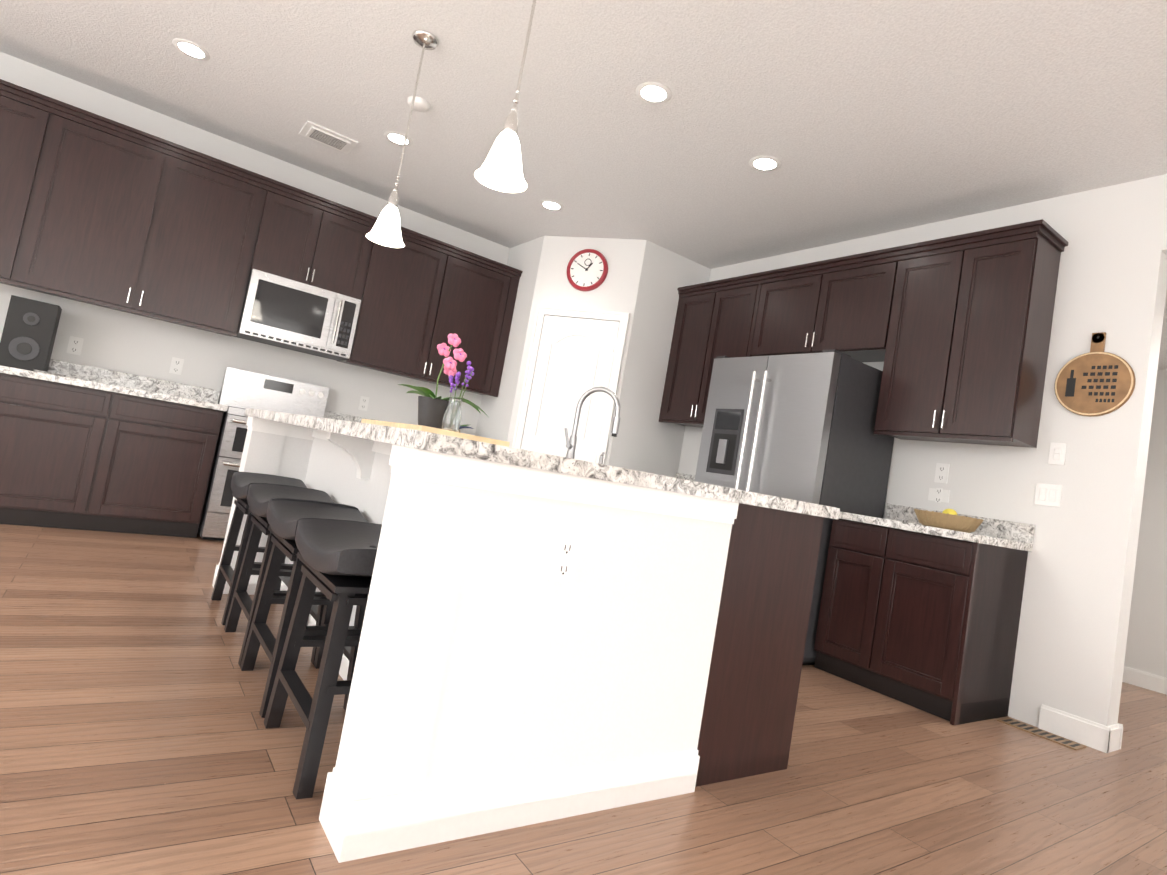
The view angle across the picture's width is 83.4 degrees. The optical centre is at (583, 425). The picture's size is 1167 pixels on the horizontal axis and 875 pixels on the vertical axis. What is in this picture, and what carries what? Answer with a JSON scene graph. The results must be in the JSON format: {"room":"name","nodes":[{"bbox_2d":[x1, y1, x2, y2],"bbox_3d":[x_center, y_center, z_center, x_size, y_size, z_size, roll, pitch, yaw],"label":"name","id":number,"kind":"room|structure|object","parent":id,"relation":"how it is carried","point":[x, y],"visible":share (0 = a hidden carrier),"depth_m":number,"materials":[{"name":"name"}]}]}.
{"room":"kitchen","nodes":[
{"label":"kitchen","id":0,"kind":"room"},
{"bbox_2d":[0,52,509,434],"bbox_3d":[-3.381,-0.830,4.582,8.886,2.886,0.150,13,-5,-35],"label":"wall","id":1,"kind":"structure","parent":0,"point":[123,342],"depth_m":4.90,"materials":[{"name":"paint"}]},
{"bbox_2d":[0,87,67,289],"bbox_3d":[-3.752,-1.497,3.992,0.780,1.110,0.326,13,-5,-35],"label":"upper cabinet","id":2,"kind":"object","parent":1,"relation":"attached to","point":[31,130],"depth_m":4.02,"materials":[{"name":"brown wood"}]},
{"bbox_2d":[66,336,83,354],"bbox_3d":[-3.454,-0.544,4.448,0.075,0.118,0.008,13,-5,-35],"label":"electrical outlet","id":3,"kind":"object","parent":1,"relation":"attached to","point":[75,344],"visible":1,"depth_m":4.45,"materials":[{"name":"white plastic"}]},
{"bbox_2d":[28,111,267,336],"bbox_3d":[-2.999,-1.329,4.529,1.379,1.110,0.326,13,-5,-35],"label":"upper cabinet","id":4,"kind":"object","parent":1,"relation":"attached to","point":[97,210],"depth_m":4.39,"materials":[{"name":"brown wood"}]},
{"bbox_2d":[169,357,183,374],"bbox_3d":[-2.975,-0.437,4.790,0.075,0.118,0.008,13,-5,-35],"label":"electrical outlet","id":5,"kind":"object","parent":1,"relation":"attached to","point":[176,366],"visible":1,"depth_m":4.79,"materials":[{"name":"white plastic"}]},
{"bbox_2d":[0,359,378,422],"bbox_3d":[-2.681,-0.196,4.998,4.112,0.104,0.020,13,-5,-35],"label":"backsplash","id":6,"kind":"structure","parent":1,"relation":"attached to","point":[74,371],"depth_m":4.65,"materials":[{"name":"white stone"}]},
{"bbox_2d":[248,183,363,296],"bbox_3d":[-2.137,-1.381,5.132,0.791,0.630,0.326,13,-5,-35],"label":"upper cabinet","id":7,"kind":"object","parent":1,"relation":"attached to","point":[301,239],"depth_m":4.96,"materials":[{"name":"brown wood"}]},
{"bbox_2d":[233,269,360,359],"bbox_3d":[-2.197,-0.833,5.044,0.780,0.470,0.447,13,-5,-35],"label":"microwave","id":8,"kind":"object","parent":7,"relation":"attached to","point":[283,312],"visible":1,"depth_m":4.89,"materials":[{"name":"silver metal"}]},
{"bbox_2d":[358,396,368,410],"bbox_3d":[-1.871,-0.190,5.577,0.075,0.118,0.008,13,-5,-35],"label":"electrical outlet","id":9,"kind":"object","parent":1,"relation":"attached to","point":[363,403],"visible":1,"depth_m":5.57,"materials":[{"name":"white plastic"}]},
{"bbox_2d":[337,219,520,396],"bbox_3d":[-1.340,-0.958,5.713,1.421,1.110,0.326,13,-5,-35],"label":"upper cabinet","id":10,"kind":"object","parent":1,"relation":"attached to","point":[417,294],"depth_m":5.54,"materials":[{"name":"brown wood"}]},
{"bbox_2d":[0,524,1166,874],"bbox_3d":[3.913,1.896,4.017,20.900,0.060,10.000,13,-5,-35],"label":"floor","id":11,"kind":"structure","parent":0,"point":[138,736],"depth_m":1.96,"materials":[{"name":"brown wood"}]},
{"bbox_2d":[0,375,127,530],"bbox_3d":[-3.434,0.151,4.133,0.749,0.876,0.600,13,-5,-35],"label":"base cabinet","id":12,"kind":"object","parent":11,"relation":"on","point":[83,447],"depth_m":3.96,"materials":[{"name":"brown wood"}]},
{"bbox_2d":[0,367,227,410],"bbox_3d":[-3.376,-0.305,4.128,1.964,0.040,0.636,13,-5,-35],"label":"countertop","id":13,"kind":"structure","parent":12,"relation":"on","point":[3,370],"depth_m":4.08,"materials":[{"name":"white stone"}]},
{"bbox_2d":[0,295,61,371],"bbox_3d":[-3.523,-0.573,4.166,0.235,0.440,0.230,13,-5,-35],"label":"speaker","id":14,"kind":"object","parent":13,"relation":"on","point":[28,336],"visible":1,"depth_m":4.08},
{"bbox_2d":[33,369,65,376],"bbox_3d":[-3.255,-0.320,3.994,0.160,0.012,0.160,13,-5,-35],"label":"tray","id":15,"kind":"object","parent":13,"relation":"on","point":[51,373],"visible":1,"depth_m":3.94,"materials":[{"name":"silver metal"}]},
{"bbox_2d":[458,424,473,432],"bbox_3d":[-1.165,0.051,5.818,0.364,0.247,0.338,13,-5,-35],"label":"basket","id":16,"kind":"object","parent":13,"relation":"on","point":[463,426],"visible":0.17,"depth_m":5.79,"materials":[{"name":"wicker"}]},
{"bbox_2d":[100,395,226,537],"bbox_3d":[-2.963,0.257,4.469,0.686,0.876,0.600,13,-5,-35],"label":"base cabinet","id":17,"kind":"object","parent":11,"relation":"on","point":[158,485],"depth_m":4.27,"materials":[{"name":"brown wood"}]},
{"bbox_2d":[198,367,328,540],"bbox_3d":[-2.310,0.230,4.849,0.750,1.205,0.722,13,-5,-35],"label":"range","id":18,"kind":"object","parent":11,"relation":"on","point":[241,391],"visible":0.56,"depth_m":4.91,"materials":[{"name":"silver metal"}]},
{"bbox_2d":[211,472,323,624],"bbox_3d":[-1.465,0.551,3.015,0.335,0.613,0.470,13,-5,-35],"label":"stool","id":19,"kind":"object","parent":11,"relation":"on","point":[241,482],"visible":0.48,"depth_m":3.07,"materials":[{"name":"black wood"}]},
{"bbox_2d":[224,484,358,665],"bbox_3d":[-1.180,0.573,2.609,0.335,0.613,0.470,13,-5,-35],"label":"stool","id":20,"kind":"object","parent":11,"relation":"on","point":[259,496],"visible":0.46,"depth_m":2.66,"materials":[{"name":"black wood"}]},
{"bbox_2d":[240,498,381,717],"bbox_3d":[-0.921,0.592,2.241,0.335,0.613,0.470,13,-5,-35],"label":"stool","id":21,"kind":"object","parent":11,"relation":"on","point":[284,517],"visible":0.56,"depth_m":2.25,"materials":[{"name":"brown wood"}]},
{"bbox_2d":[264,519,381,798],"bbox_3d":[-0.647,0.612,1.850,0.335,0.613,0.470,13,-5,-35],"label":"stool","id":22,"kind":"object","parent":11,"relation":"on","point":[337,558],"visible":0.44,"depth_m":1.70,"materials":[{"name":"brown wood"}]},
{"bbox_2d":[212,416,823,862],"bbox_3d":[-0.511,0.567,2.813,1.530,0.876,2.397,13,-5,-35],"label":"kitchen island","id":23,"kind":"object","parent":11,"relation":"on","point":[650,652],"depth_m":1.70,"materials":[{"name":"paint"}]},
{"bbox_2d":[244,408,735,503],"bbox_3d":[-0.634,0.107,2.702,1.067,0.108,2.424,13,-5,-35],"label":"island countertop","id":24,"kind":"structure","parent":23,"relation":"on","point":[423,441],"depth_m":1.67,"materials":[{"name":"white stone"}]},
{"bbox_2d":[361,419,509,446],"bbox_3d":[-0.638,0.033,2.719,0.360,0.036,0.720,13,-5,-35],"label":"cutting board","id":25,"kind":"object","parent":24,"relation":"on","point":[445,432],"visible":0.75,"depth_m":2.45,"materials":[{"name":"brown wood"}]},
{"bbox_2d":[397,334,486,428],"bbox_3d":[-0.603,-0.190,2.896,0.394,0.436,0.314,13,-5,-35],"label":"orchid","id":26,"kind":"object","parent":25,"relation":"on","point":[432,406],"visible":0.98,"depth_m":2.82,"materials":[{"name":"plant"}]},
{"bbox_2d":[442,361,473,431],"bbox_3d":[-0.509,-0.123,2.625,0.088,0.299,0.098,13,-5,-35],"label":"vase","id":27,"kind":"object","parent":25,"relation":"on","point":[452,417],"visible":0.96,"depth_m":2.60,"materials":[{"name":"clear glass"}]},
{"bbox_2d":[598,452,604,463],"bbox_3d":[0.093,0.178,3.341,0.056,0.087,0.074,13,-5,-35],"label":"soap dispenser","id":28,"kind":"object","parent":24,"relation":"on","point":[601,457],"visible":0.48,"depth_m":3.35,"materials":[{"name":"metal"}]},
{"bbox_2d":[548,534,580,581],"bbox_3d":[-0.047,0.338,1.673,0.075,0.118,0.008,13,-5,-35],"label":"electrical outlet","id":29,"kind":"object","parent":23,"relation":"attached to","point":[564,558],"visible":1,"depth_m":1.67,"materials":[{"name":"white plastic"}]},
{"bbox_2d":[732,489,839,519],"bbox_3d":[-0.018,0.210,3.140,0.557,0.040,2.424,13,-5,-35],"label":"island countertop","id":30,"kind":"structure","parent":23,"relation":"on","point":[758,500],"depth_m":2.13,"materials":[{"name":"white stone"}]},
{"bbox_2d":[564,387,620,458],"bbox_3d":[0.034,-0.001,3.230,0.185,0.402,0.243,13,-5,-35],"label":"faucet","id":31,"kind":"object","parent":30,"relation":"on","point":[571,442],"visible":0.94,"depth_m":3.26,"materials":[{"name":"metal"}]},
{"bbox_2d":[695,349,893,664],"bbox_3d":[1.312,0.498,4.346,0.823,1.845,0.958,13,-5,-35],"label":"refrigerator","id":32,"kind":"object","parent":11,"relation":"on","point":[799,427],"visible":0.54,"depth_m":4.02,"materials":[{"name":"silver metal"}]},
{"bbox_2d":[814,517,871,681],"bbox_3d":[1.735,1.027,3.810,0.600,0.876,0.415,13,-5,-35],"label":"base cabinet","id":33,"kind":"object","parent":11,"relation":"on","point":[838,625],"depth_m":3.70,"materials":[{"name":"brown wood"}]},
{"bbox_2d":[852,525,1027,724],"bbox_3d":[1.930,1.041,3.532,0.600,0.876,0.514,13,-5,-35],"label":"base cabinet","id":34,"kind":"object","parent":11,"relation":"on","point":[914,612],"depth_m":3.34,"materials":[{"name":"brown wood"}]},
{"bbox_2d":[839,512,1031,552],"bbox_3d":[1.915,0.582,3.666,0.636,0.040,0.825,13,-5,-35],"label":"countertop","id":35,"kind":"structure","parent":34,"relation":"on","point":[979,538],"depth_m":3.39,"materials":[{"name":"white stone"}]},
{"bbox_2d":[914,509,983,532],"bbox_3d":[2.004,0.513,3.608,0.264,0.116,0.353,13,-5,-35],"label":"fruit basket","id":36,"kind":"object","parent":35,"relation":"on","point":[949,519],"visible":1,"depth_m":3.51,"materials":[{"name":"wicker"}]},
{"bbox_2d":[997,717,1085,749],"bbox_3d":[2.262,1.521,3.242,0.135,0.006,0.340,13,-5,-35],"label":"floor vent","id":37,"kind":"object","parent":11,"relation":"in","point":[1044,734],"visible":0.98,"depth_m":3.22,"materials":[{"name":"metal"}]},
{"bbox_2d":[0,0,1166,268],"bbox_3d":[-0.347,-2.082,0.722,8.886,0.080,9.840,13,-5,-35],"label":"ceiling","id":38,"kind":"structure","parent":0,"point":[860,118],"depth_m":3.54,"materials":[{"name":"white paint"}]},
{"bbox_2d":[172,38,209,60],"bbox_3d":[-2.252,-2.157,3.760,0.192,0.004,0.192,13,-5,-35],"label":"recessed light","id":39,"kind":"object","parent":38,"relation":"in","point":[193,50],"visible":1,"depth_m":3.75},
{"bbox_2d":[299,120,357,153],"bbox_3d":[-1.786,-2.009,4.583,0.340,0.020,0.260,13,-5,-35],"label":"ceiling vent","id":40,"kind":"object","parent":38,"relation":"in","point":[326,137],"visible":1,"depth_m":4.56,"materials":[{"name":"white metal"}]},
{"bbox_2d":[384,131,412,145],"bbox_3d":[-1.252,-1.937,4.424,0.192,0.004,0.192,13,-5,-35],"label":"recessed light","id":41,"kind":"object","parent":38,"relation":"in","point":[398,138],"visible":0.98,"depth_m":4.41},
{"bbox_2d":[366,30,438,247],"bbox_3d":[-0.880,-1.422,3.244,0.184,1.050,0.184,13,-5,-35],"label":"pendant light","id":42,"kind":"object","parent":38,"relation":"hanging from","point":[386,230],"visible":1,"depth_m":3.23,"materials":[{"name":"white glass"}]},
{"bbox_2d":[408,96,429,111],"bbox_3d":[-0.985,-1.913,3.903,0.130,0.030,0.130,13,-5,-35],"label":"smoke detector","id":43,"kind":"object","parent":38,"relation":"attached to","point":[421,104],"visible":0.92,"depth_m":3.87,"materials":[{"name":"white plastic"}]},
{"bbox_2d":[475,0,535,192],"bbox_3d":[-0.197,-1.369,2.314,0.184,1.050,0.184,13,-5,-35],"label":"pendant light","id":44,"kind":"object","parent":38,"relation":"hanging from","point":[500,169],"visible":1,"depth_m":2.28,"materials":[{"name":"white glass"}]},
{"bbox_2d":[539,200,563,210],"bbox_3d":[-0.249,-1.716,5.102,0.192,0.004,0.192,13,-5,-35],"label":"recessed light","id":45,"kind":"object","parent":38,"relation":"in","point":[552,205],"visible":1,"depth_m":5.09,"materials":[{"name":"white plastic"}]},
{"bbox_2d":[636,82,671,103],"bbox_3d":[0.365,-1.728,3.405,0.192,0.004,0.192,13,-5,-35],"label":"recessed light","id":46,"kind":"object","parent":38,"relation":"in","point":[654,93],"visible":1,"depth_m":3.40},
{"bbox_2d":[749,156,780,171],"bbox_3d":[1.086,-1.566,3.920,0.192,0.004,0.192,13,-5,-35],"label":"recessed light","id":47,"kind":"object","parent":38,"relation":"in","point":[765,163],"visible":1,"depth_m":3.91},
{"bbox_2d":[475,236,710,477],"bbox_3d":[-0.026,-0.145,6.020,1.320,2.884,1.405,13,-5,-35],"label":"wall","id":48,"kind":"structure","parent":0,"point":[643,282],"depth_m":5.63,"materials":[{"name":"paint"}]},
{"bbox_2d":[512,305,630,464],"bbox_3d":[-0.196,0.115,5.489,0.513,2.242,0.707,13,-5,-35],"label":"door","id":49,"kind":"structure","parent":48,"relation":"attached to","point":[575,355],"depth_m":5.52,"materials":[{"name":"white paint"}]},
{"bbox_2d":[567,249,607,290],"bbox_3d":[0.028,-1.333,5.598,0.370,0.370,0.040,8,-4,20],"label":"wall clock","id":50,"kind":"object","parent":48,"relation":"attached to","point":[587,269],"visible":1,"depth_m":5.59,"materials":[{"name":"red plastic"}]},
{"bbox_2d":[678,174,1166,726],"bbox_3d":[2.941,0.161,3.055,0.150,2.886,9.690,13,-5,-35],"label":"wall","id":51,"kind":"structure","parent":0,"point":[1082,554],"depth_m":3.42,"materials":[{"name":"paint"}]},
{"bbox_2d":[659,279,758,426],"bbox_3d":[1.148,-0.550,5.367,0.326,1.110,0.968,13,-5,-35],"label":"upper cabinet","id":52,"kind":"object","parent":51,"relation":"attached to","point":[711,322],"depth_m":5.35,"materials":[{"name":"brown wood"}]},
{"bbox_2d":[747,255,882,361],"bbox_3d":[1.741,-0.765,4.604,0.326,0.590,1.069,13,-5,-35],"label":"upper cabinet","id":53,"kind":"object","parent":51,"relation":"attached to","point":[816,309],"depth_m":4.50,"materials":[{"name":"brown wood"}]},
{"bbox_2d":[676,473,1034,544],"bbox_3d":[1.614,0.525,4.644,0.020,0.104,2.776,13,-5,-35],"label":"countertop","id":54,"kind":"structure","parent":51,"relation":"attached to","point":[1015,531],"depth_m":3.68,"materials":[{"name":"white stone"}]},
{"bbox_2d":[928,488,949,502],"bbox_3d":[2.144,0.419,3.951,0.008,0.086,0.120,13,-5,-35],"label":"electrical outlet","id":55,"kind":"object","parent":51,"relation":"attached to","point":[940,495],"visible":1,"depth_m":3.95,"materials":[{"name":"white plastic"}]},
{"bbox_2d":[934,463,949,482],"bbox_3d":[2.167,0.287,3.960,0.008,0.118,0.075,13,-5,-35],"label":"electrical outlet","id":56,"kind":"object","parent":51,"relation":"attached to","point":[941,472],"visible":1,"depth_m":3.96,"materials":[{"name":"white plastic"}]},
{"bbox_2d":[871,227,1063,447],"bbox_3d":[2.204,-0.472,3.863,0.326,1.110,0.828,13,-5,-35],"label":"upper cabinet","id":57,"kind":"object","parent":51,"relation":"attached to","point":[953,333],"depth_m":3.67,"materials":[{"name":"brown wood"}]},
{"bbox_2d":[1034,483,1062,507],"bbox_3d":[2.478,0.369,3.494,0.012,0.118,0.120,13,-5,-35],"label":"light switch","id":58,"kind":"object","parent":51,"relation":"attached to","point":[1048,494],"visible":1,"depth_m":3.49,"materials":[{"name":"white plastic"}]},
{"bbox_2d":[1048,442,1066,464],"bbox_3d":[2.528,0.149,3.494,0.012,0.118,0.075,13,-5,-35],"label":"light switch","id":59,"kind":"object","parent":51,"relation":"attached to","point":[1057,454],"visible":1,"depth_m":3.49,"materials":[{"name":"white plastic"}]},
{"bbox_2d":[1038,704,1115,752],"bbox_3d":[2.425,1.492,3.236,0.040,0.119,0.286,13,-5,-35],"label":"baseboard","id":60,"kind":"structure","parent":51,"relation":"attached to","point":[1095,735],"depth_m":3.21,"materials":[{"name":"white wood"}]},
{"bbox_2d":[1054,332,1134,416],"bbox_3d":[2.667,-0.268,3.419,0.020,0.444,0.344,13,-5,-35],"label":"cutting board","id":61,"kind":"object","parent":51,"relation":"hanging from","point":[1096,380],"visible":1,"depth_m":3.41,"materials":[{"name":"brown wood"}]},
{"bbox_2d":[1113,723,1122,750],"bbox_3d":[2.118,1.489,3.952,0.032,0.119,1.811,13,-5,-35],"label":"baseboard","id":62,"kind":"structure","parent":51,"relation":"attached to","point":[1119,727],"depth_m":3.19,"materials":[{"name":"white wood"}]},
{"bbox_2d":[1124,369,1166,677],"bbox_3d":[4.256,0.566,5.571,0.150,2.886,1.500,13,-5,-35],"label":"wall","id":63,"kind":"structure","parent":0,"point":[1146,647],"depth_m":5.08,"materials":[{"name":"paint"}]},
{"bbox_2d":[1122,666,1166,694],"bbox_3d":[3.988,1.914,5.379,0.016,0.119,1.660,13,-5,-35],"label":"baseboard","id":64,"kind":"structure","parent":63,"relation":"attached to","point":[1146,680],"depth_m":4.96,"materials":[{"name":"white wood"}]},
{"bbox_2d":[1158,290,1166,369],"bbox_3d":[7.683,-0.049,6.899,11.764,0.484,3.550,13,-5,-35],"label":"ceiling","id":65,"kind":"structure","parent":0,"point":[1162,362],"depth_m":4.66,"materials":[{"name":"white paint"}]}
]}

